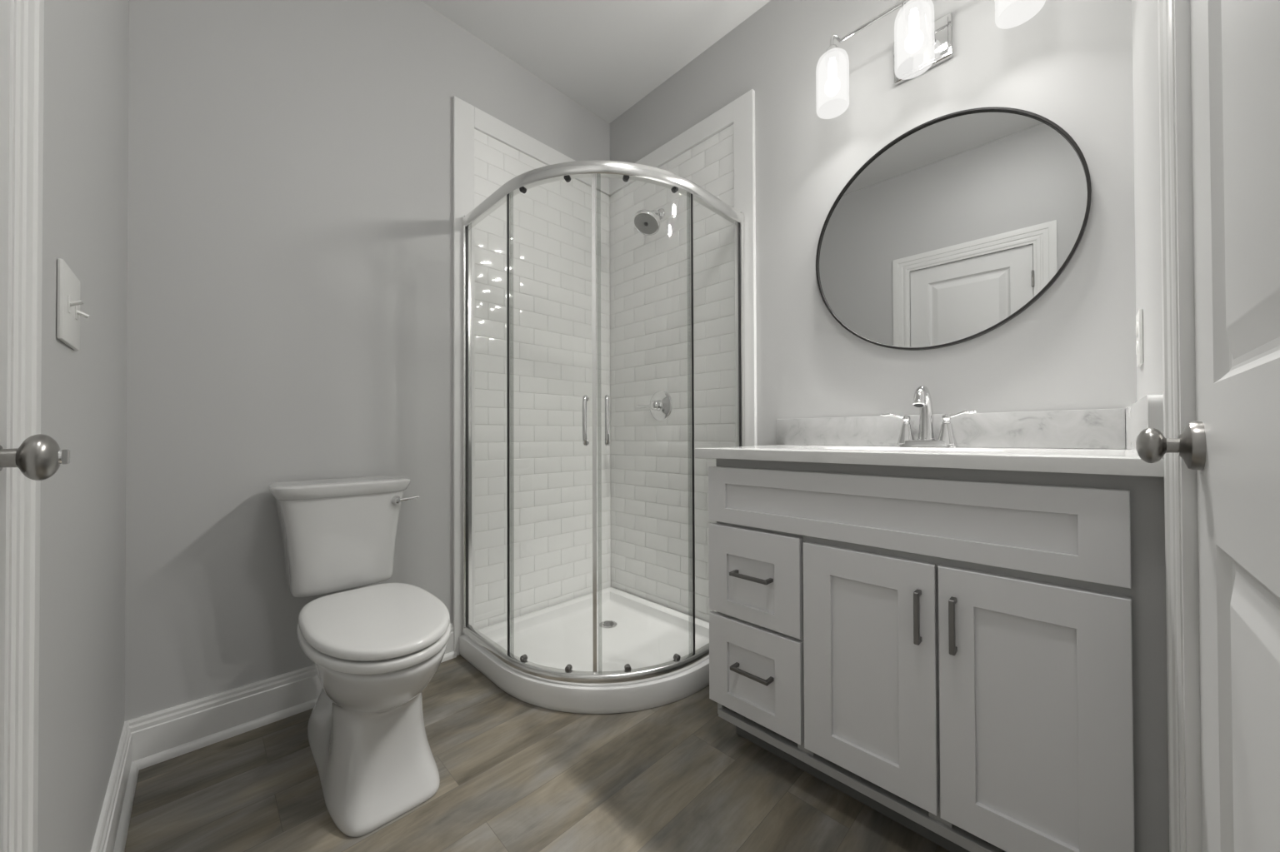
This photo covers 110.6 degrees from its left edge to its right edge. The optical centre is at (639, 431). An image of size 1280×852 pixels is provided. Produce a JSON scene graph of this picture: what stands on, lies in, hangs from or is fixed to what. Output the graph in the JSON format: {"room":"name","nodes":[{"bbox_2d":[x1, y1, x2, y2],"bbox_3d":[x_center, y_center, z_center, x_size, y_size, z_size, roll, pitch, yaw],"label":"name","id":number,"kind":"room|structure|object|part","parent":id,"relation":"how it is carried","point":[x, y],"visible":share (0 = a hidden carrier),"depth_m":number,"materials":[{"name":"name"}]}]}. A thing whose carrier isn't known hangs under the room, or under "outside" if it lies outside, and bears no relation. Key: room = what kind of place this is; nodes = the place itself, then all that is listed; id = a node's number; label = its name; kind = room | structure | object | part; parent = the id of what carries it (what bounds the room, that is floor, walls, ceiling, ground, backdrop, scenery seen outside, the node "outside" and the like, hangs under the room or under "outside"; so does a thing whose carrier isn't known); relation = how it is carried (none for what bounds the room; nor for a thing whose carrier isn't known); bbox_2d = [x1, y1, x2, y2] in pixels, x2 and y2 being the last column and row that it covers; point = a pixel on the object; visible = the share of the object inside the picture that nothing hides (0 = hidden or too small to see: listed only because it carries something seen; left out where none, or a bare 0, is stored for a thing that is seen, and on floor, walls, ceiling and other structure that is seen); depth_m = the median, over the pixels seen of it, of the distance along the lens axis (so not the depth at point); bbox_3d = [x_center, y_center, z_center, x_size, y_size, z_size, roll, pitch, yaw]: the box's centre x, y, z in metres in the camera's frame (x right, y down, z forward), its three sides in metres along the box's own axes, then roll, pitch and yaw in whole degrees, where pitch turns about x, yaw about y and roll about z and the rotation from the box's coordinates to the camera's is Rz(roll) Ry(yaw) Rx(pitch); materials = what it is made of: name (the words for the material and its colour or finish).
{"room":"bathroom","nodes":[
{"label":"bathroom","id":0,"kind":"room"},
{"bbox_2d":[0,434,69,480],"bbox_3d":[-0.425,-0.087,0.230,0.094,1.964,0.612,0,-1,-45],"label":"door knob","id":1,"kind":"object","parent":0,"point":[39,457],"depth_m":0.42,"materials":[{"name":"silver metal"}]},
{"bbox_2d":[37,0,129,851],"bbox_3d":[-0.756,-0.407,0.491,0.100,2.635,1.936,0,-1,-45],"label":"wall","id":2,"kind":"structure","parent":0,"point":[82,715],"depth_m":0.76,"materials":[{"name":"grey paint"}]},
{"bbox_2d":[0,0,44,851],"bbox_3d":[-0.461,-0.131,0.201,0.110,2.075,0.804,0,-1,-45],"label":"door frame","id":3,"kind":"structure","parent":2,"relation":"attached to","point":[28,17],"depth_m":0.47,"materials":[{"name":"white paint"}]},
{"bbox_2d":[56,258,89,350],"bbox_3d":[-0.841,-0.184,0.662,0.019,0.112,0.126,0,-1,-45],"label":"light switch","id":4,"kind":"object","parent":2,"relation":"attached to","point":[68,302],"visible":1,"depth_m":0.64,"materials":[{"name":"white plastic"}]},
{"bbox_2d":[90,721,139,851],"bbox_3d":[-1.044,0.849,0.866,0.028,0.132,0.977,0,-1,-45],"label":"baseboard","id":5,"kind":"structure","parent":2,"relation":"attached to","point":[111,835],"depth_m":1.01,"materials":[{"name":"white paint"}]},
{"bbox_3d":[-1.034,0.904,0.865,0.014,0.022,0.963,0,-1,-45],"label":"shoe moulding","id":6,"kind":"part","parent":5,"relation":"part of","materials":[{"name":"white paint"}]},
{"bbox_2d":[125,0,609,721],"bbox_3d":[-0.819,-0.395,1.865,1.949,2.635,0.100,0,-1,-45],"label":"wall","id":7,"kind":"structure","parent":0,"point":[290,190],"depth_m":1.43,"materials":[{"name":"grey paint"}]},
{"bbox_2d":[126,623,456,769],"bbox_3d":[-1.074,0.854,1.506,0.889,0.132,0.028,0,-1,-45],"label":"baseboard","id":8,"kind":"structure","parent":7,"relation":"attached to","point":[160,737],"depth_m":1.33,"materials":[{"name":"white paint"}]},
{"bbox_2d":[452,95,609,655],"bbox_3d":[-0.464,-0.233,2.133,0.866,2.312,0.019,0,-1,-45],"label":"trim board","id":9,"kind":"object","parent":7,"relation":"attached to","point":[467,117],"visible":0.67,"depth_m":1.84,"materials":[{"name":"white paint"}]},
{"bbox_2d":[474,129,610,629],"bbox_3d":[-0.437,-0.213,2.167,0.780,2.174,0.008,0,-1,-45],"label":"tile panel","id":10,"kind":"object","parent":7,"relation":"attached to","point":[551,356],"visible":0.89,"depth_m":2.11,"materials":[{"name":"white tile"}]},
{"bbox_2d":[124,655,949,851],"bbox_3d":[-0.096,0.944,1.132,1.949,0.060,2.136,0,-1,-45],"label":"floor","id":11,"kind":"structure","parent":0,"point":[516,775],"depth_m":1.12,"materials":[{"name":"brown wood"}]},
{"bbox_2d":[267,475,450,837],"bbox_3d":[-0.772,0.537,1.259,0.388,0.760,0.765,0,-1,-45],"label":"toilet","id":12,"kind":"object","parent":11,"relation":"on","point":[374,650],"visible":1,"depth_m":1.11,"materials":[{"name":"white ceramic"}]},
{"bbox_3d":[-0.971,0.180,1.448,0.372,0.041,0.222,0,-1,-45],"label":"tank lid","id":13,"kind":"part","parent":12,"relation":"part of","materials":[{"name":"white ceramic"}]},
{"bbox_3d":[-0.974,0.351,1.451,0.338,0.300,0.196,0,-1,-45],"label":"tank","id":14,"kind":"part","parent":12,"relation":"part of","materials":[{"name":"white ceramic"}]},
{"bbox_3d":[-0.691,0.515,1.167,0.318,0.024,0.520,0,-1,-45],"label":"seat","id":15,"kind":"part","parent":12,"relation":"part of","materials":[{"name":"white plastic"}]},
{"bbox_3d":[-0.691,0.486,1.167,0.314,0.022,0.516,0,-1,-45],"label":"seat lid","id":16,"kind":"part","parent":12,"relation":"part of","materials":[{"name":"white plastic"}]},
{"bbox_3d":[-0.751,0.725,1.234,0.287,0.384,0.692,0,-1,-45],"label":"bowl","id":17,"kind":"part","parent":12,"relation":"part of","materials":[{"name":"white ceramic"}]},
{"bbox_3d":[-0.793,0.229,1.496,0.084,0.030,0.022,0,-1,-45],"label":"flush lever","id":18,"kind":"part","parent":12,"relation":"part of","materials":[{"name":"silver metal"}]},
{"bbox_2d":[459,587,709,714],"bbox_3d":[-0.147,0.878,1.809,0.828,0.083,0.864,0,-1,-45],"label":"shower pan","id":19,"kind":"object","parent":11,"relation":"on","point":[638,632],"visible":0.85,"depth_m":1.79,"materials":[{"name":"white plastic"}]},
{"bbox_2d":[461,160,744,686],"bbox_3d":[-0.157,-0.033,1.641,1.172,1.736,0.421,0,0,1],"label":"shower enclosure","id":20,"kind":"object","parent":19,"relation":"on","point":[625,171],"visible":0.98,"depth_m":1.59,"materials":[{"name":"silver metal"}]},
{"bbox_3d":[-0.154,0.817,1.643,1.172,0.036,0.395,0,0,1],"label":"rail","id":21,"kind":"part","parent":20,"relation":"part of","materials":[{"name":"silver metal"}]},
{"bbox_3d":[-0.179,-0.036,1.454,0.017,0.168,0.046,0,0,4],"label":"handle","id":22,"kind":"part","parent":20,"relation":"part of","materials":[{"name":"silver metal"}]},
{"bbox_3d":[-0.315,-0.025,1.524,0.353,1.663,0.038,0,-1,21],"label":"sliding door","id":23,"kind":"part","parent":20,"relation":"part of","materials":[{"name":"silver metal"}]},
{"bbox_3d":[-0.160,-0.875,1.659,1.172,0.043,0.396,0,0,1],"label":"rail","id":24,"kind":"part","parent":20,"relation":"part of","materials":[{"name":"silver metal"}]},
{"bbox_3d":[-0.108,-0.037,1.454,0.017,0.168,0.046,0,0,-4],"label":"handle","id":25,"kind":"part","parent":20,"relation":"part of","materials":[{"name":"silver metal"}]},
{"bbox_2d":[708,458,1169,851],"bbox_3d":[0.693,0.492,1.174,0.573,0.836,0.870,0,-1,-45],"label":"vanity cabinet","id":26,"kind":"object","parent":11,"relation":"on","point":[976,659],"visible":0.98,"depth_m":0.88,"materials":[{"name":"grey wood"}]},
{"bbox_3d":[0.297,0.391,1.190,0.035,0.010,0.114,0,-1,-45],"label":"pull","id":27,"kind":"part","parent":26,"relation":"part of","materials":[{"name":"silver metal"}]},
{"bbox_3d":[0.298,0.649,1.188,0.035,0.010,0.114,0,-1,-45],"label":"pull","id":28,"kind":"part","parent":26,"relation":"part of","materials":[{"name":"silver metal"}]},
{"bbox_3d":[0.306,0.394,1.207,0.019,0.250,0.278,0,-1,-45],"label":"drawer","id":29,"kind":"part","parent":26,"relation":"part of","materials":[{"name":"white paint"}]},
{"bbox_3d":[0.307,0.654,1.205,0.019,0.252,0.278,0,-1,-45],"label":"drawer","id":30,"kind":"part","parent":26,"relation":"part of","materials":[{"name":"white paint"}]},
{"bbox_3d":[0.534,0.813,0.995,0.026,0.022,0.846,0,-1,-45],"label":"rail","id":31,"kind":"part","parent":26,"relation":"part of","materials":[{"name":"grey wood"}]},
{"bbox_3d":[0.508,0.527,1.003,0.019,0.506,0.277,0,-1,-45],"label":"cabinet door","id":32,"kind":"part","parent":26,"relation":"part of","materials":[{"name":"white paint"}]},
{"bbox_3d":[0.570,0.381,0.910,0.026,0.106,0.010,0,-1,-45],"label":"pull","id":33,"kind":"part","parent":26,"relation":"part of","materials":[{"name":"silver metal"}]},
{"bbox_3d":[0.500,0.178,1.012,0.019,0.157,0.832,0,-1,-45],"label":"false drawer","id":34,"kind":"part","parent":26,"relation":"part of","materials":[{"name":"white paint"}]},
{"bbox_2d":[694,395,1164,477],"bbox_3d":[0.670,0.058,1.200,0.572,0.222,0.934,0,-1,-45],"label":"countertop","id":35,"kind":"structure","parent":26,"relation":"on","point":[1099,441],"depth_m":1.12,"materials":[{"name":"white stone"}]},
{"bbox_2d":[880,385,976,448],"bbox_3d":[0.827,-0.044,1.291,0.129,0.180,0.243,0,-1,-45],"label":"faucet","id":36,"kind":"object","parent":35,"relation":"on","point":[922,398],"visible":1,"depth_m":1.29,"materials":[{"name":"silver metal"}]},
{"bbox_3d":[0.782,-0.046,1.371,0.066,0.021,0.012,-1,-1,41],"label":"lever","id":37,"kind":"part","parent":36,"relation":"part of","materials":[{"name":"silver metal"}]},
{"bbox_3d":[0.810,-0.006,1.346,0.047,0.086,0.047,0,-1,-45],"label":"handle","id":38,"kind":"part","parent":36,"relation":"part of","materials":[{"name":"silver metal"}]},
{"bbox_3d":[0.824,-0.051,1.289,0.115,0.165,0.046,0,-1,-45],"label":"spout","id":39,"kind":"part","parent":36,"relation":"part of","materials":[{"name":"silver metal"}]},
{"bbox_3d":[0.846,0.036,1.310,0.054,0.021,0.154,0,-1,-45],"label":"plate","id":40,"kind":"part","parent":36,"relation":"part of","materials":[{"name":"silver metal"}]},
{"bbox_3d":[0.882,-0.007,1.274,0.047,0.086,0.047,0,-1,-45],"label":"handle","id":41,"kind":"part","parent":36,"relation":"part of","materials":[{"name":"silver metal"}]},
{"bbox_3d":[0.907,-0.048,1.246,0.012,0.021,0.066,0,-1,-41],"label":"lever","id":42,"kind":"part","parent":36,"relation":"part of","materials":[{"name":"silver metal"}]},
{"bbox_3d":[0.613,0.381,0.867,0.026,0.106,0.010,0,-1,-45],"label":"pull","id":43,"kind":"part","parent":26,"relation":"part of","materials":[{"name":"silver metal"}]},
{"bbox_3d":[0.703,0.525,0.807,0.019,0.506,0.262,0,-1,-45],"label":"cabinet door","id":44,"kind":"part","parent":26,"relation":"part of","materials":[{"name":"white paint"}]},
{"bbox_2d":[420,0,770,123],"bbox_3d":[-0.106,-1.751,1.155,1.949,0.060,2.136,0,-1,-45],"label":"ceiling","id":45,"kind":"structure","parent":0,"point":[606,56],"depth_m":1.92,"materials":[{"name":"white paint"}]},
{"bbox_2d":[609,0,1136,445],"bbox_3d":[0.554,-0.401,1.796,0.100,2.635,1.936,0,-1,-45],"label":"wall","id":46,"kind":"structure","parent":0,"point":[1069,65],"depth_m":1.42,"materials":[{"name":"grey paint"}]},
{"bbox_2d":[610,124,734,623],"bbox_3d":[0.120,-0.216,2.154,0.008,2.174,0.813,0,-1,-45],"label":"tile panel","id":47,"kind":"object","parent":46,"relation":"attached to","point":[651,316],"visible":0.83,"depth_m":2.13,"materials":[{"name":"white tile"}]},
{"bbox_2d":[633,208,664,235],"bbox_3d":[0.045,-1.023,2.115,0.160,0.142,0.133,0,-1,-45],"label":"shower head","id":48,"kind":"object","parent":47,"relation":"attached to","point":[646,222],"visible":1,"depth_m":2.10,"materials":[{"name":"silver metal"}]},
{"bbox_3d":[0.070,-1.052,2.144,0.083,0.048,0.019,0,-1,-45],"label":"arm","id":49,"kind":"part","parent":48,"relation":"part of","materials":[{"name":"silver metal"}]},
{"bbox_2d":[636,390,672,420],"bbox_3d":[0.069,-0.127,2.156,0.062,0.148,0.182,0,-1,-45],"label":"shower valve","id":50,"kind":"object","parent":47,"relation":"attached to","point":[661,403],"visible":1,"depth_m":2.14,"materials":[{"name":"silver metal"}]},
{"bbox_3d":[0.048,-0.126,2.168,0.051,0.054,0.134,0,-1,-45],"label":"lever handle","id":51,"kind":"part","parent":50,"relation":"part of","materials":[{"name":"silver metal"}]},
{"bbox_2d":[608,89,757,446],"bbox_3d":[0.149,-0.235,2.118,0.019,2.312,0.906,0,-1,-45],"label":"trim board","id":52,"kind":"object","parent":46,"relation":"attached to","point":[740,112],"visible":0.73,"depth_m":1.82,"materials":[{"name":"white paint"}]},
{"bbox_2d":[815,0,1045,119],"bbox_3d":[0.833,-1.202,1.332,0.165,0.247,0.577,0,-1,-45],"label":"vanity light","id":53,"kind":"object","parent":46,"relation":"attached to","point":[922,43],"visible":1,"depth_m":1.33,"materials":[{"name":"white glass"}]},
{"bbox_3d":[0.642,-1.165,1.478,0.101,0.178,0.101,0,-1,-45],"label":"lamp shade","id":54,"kind":"part","parent":53,"relation":"part of","materials":[{"name":"white glass"}]},
{"bbox_2d":[825,34,840,51],"bbox_3d":[0.644,-1.277,1.476,0.044,0.093,0.051,0,-1,-45],"label":"socket","id":55,"kind":"object","parent":53,"relation":"attached to","point":[837,37],"depth_m":1.47,"materials":[{"name":"silver metal"}]},
{"bbox_3d":[0.810,-1.168,1.310,0.101,0.178,0.101,0,-1,-45],"label":"lamp shade","id":56,"kind":"part","parent":53,"relation":"part of","materials":[{"name":"white glass"}]},
{"bbox_3d":[0.882,-1.193,1.385,0.020,0.130,0.160,0,-1,-45],"label":"wall plate","id":57,"kind":"part","parent":53,"relation":"part of","materials":[{"name":"silver metal"}]},
{"bbox_3d":[0.978,-1.170,1.141,0.101,0.178,0.101,0,-1,-45],"label":"lamp shade","id":58,"kind":"part","parent":53,"relation":"part of","materials":[{"name":"white glass"}]},
{"bbox_2d":[776,409,1125,449],"bbox_3d":[0.859,-0.003,1.403,0.018,0.099,0.914,0,-1,-45],"label":"backsplash","id":59,"kind":"structure","parent":46,"relation":"attached to","point":[1099,428],"depth_m":1.25,"materials":[{"name":"grey stone"}]},
{"bbox_2d":[815,106,1091,350],"bbox_3d":[0.893,-0.604,1.367,0.700,0.700,0.021,-1,-1,45],"label":"round mirror","id":60,"kind":"object","parent":46,"relation":"attached to","point":[961,222],"visible":1,"depth_m":1.32,"materials":[{"name":"black metal"}]},
{"bbox_2d":[1131,0,1169,824],"bbox_3d":[0.618,-0.413,0.423,1.949,2.635,0.100,0,-1,-45],"label":"wall","id":61,"kind":"structure","parent":0,"point":[1144,12],"depth_m":0.86,"materials":[{"name":"grey paint"}]},
{"bbox_2d":[1135,309,1143,367],"bbox_3d":[1.095,-0.203,0.972,0.075,0.118,0.008,0,-1,-45],"label":"outlet plate","id":62,"kind":"object","parent":61,"relation":"attached to","point":[1139,320],"visible":1,"depth_m":0.95,"materials":[{"name":"white plastic"}]},
{"bbox_2d":[1135,322,1138,337],"bbox_3d":[1.093,-0.224,0.975,0.033,0.033,0.002,0,-1,-45],"label":"socket","id":63,"kind":"object","parent":62,"relation":"attached to","point":[1137,323],"depth_m":0.97,"materials":[{"name":"white plastic"}]},
{"bbox_2d":[1135,341,1138,356],"bbox_3d":[1.093,-0.182,0.974,0.033,0.033,0.002,0,-1,-45],"label":"socket","id":64,"kind":"object","parent":62,"relation":"attached to","point":[1137,344],"depth_m":0.97,"materials":[{"name":"white plastic"}]},
{"bbox_2d":[1157,0,1202,851],"bbox_3d":[0.473,-0.134,0.282,0.930,2.075,0.109,0,-1,-45],"label":"door frame","id":65,"kind":"structure","parent":61,"relation":"attached to","point":[1165,7],"depth_m":0.58,"materials":[{"name":"white paint"}]},
{"bbox_2d":[1135,0,1279,851],"bbox_3d":[0.442,-0.089,0.313,0.731,1.964,0.088,0,-1,-45],"label":"door","id":66,"kind":"structure","parent":61,"relation":"in","point":[1232,444],"depth_m":0.42,"materials":[{"name":"white paint"}]},
{"bbox_3d":[0.661,0.018,0.561,0.046,0.046,0.043,0,-1,-45],"label":"knob","id":67,"kind":"part","parent":66,"relation":"part of","materials":[{"name":"silver metal"}]}
]}

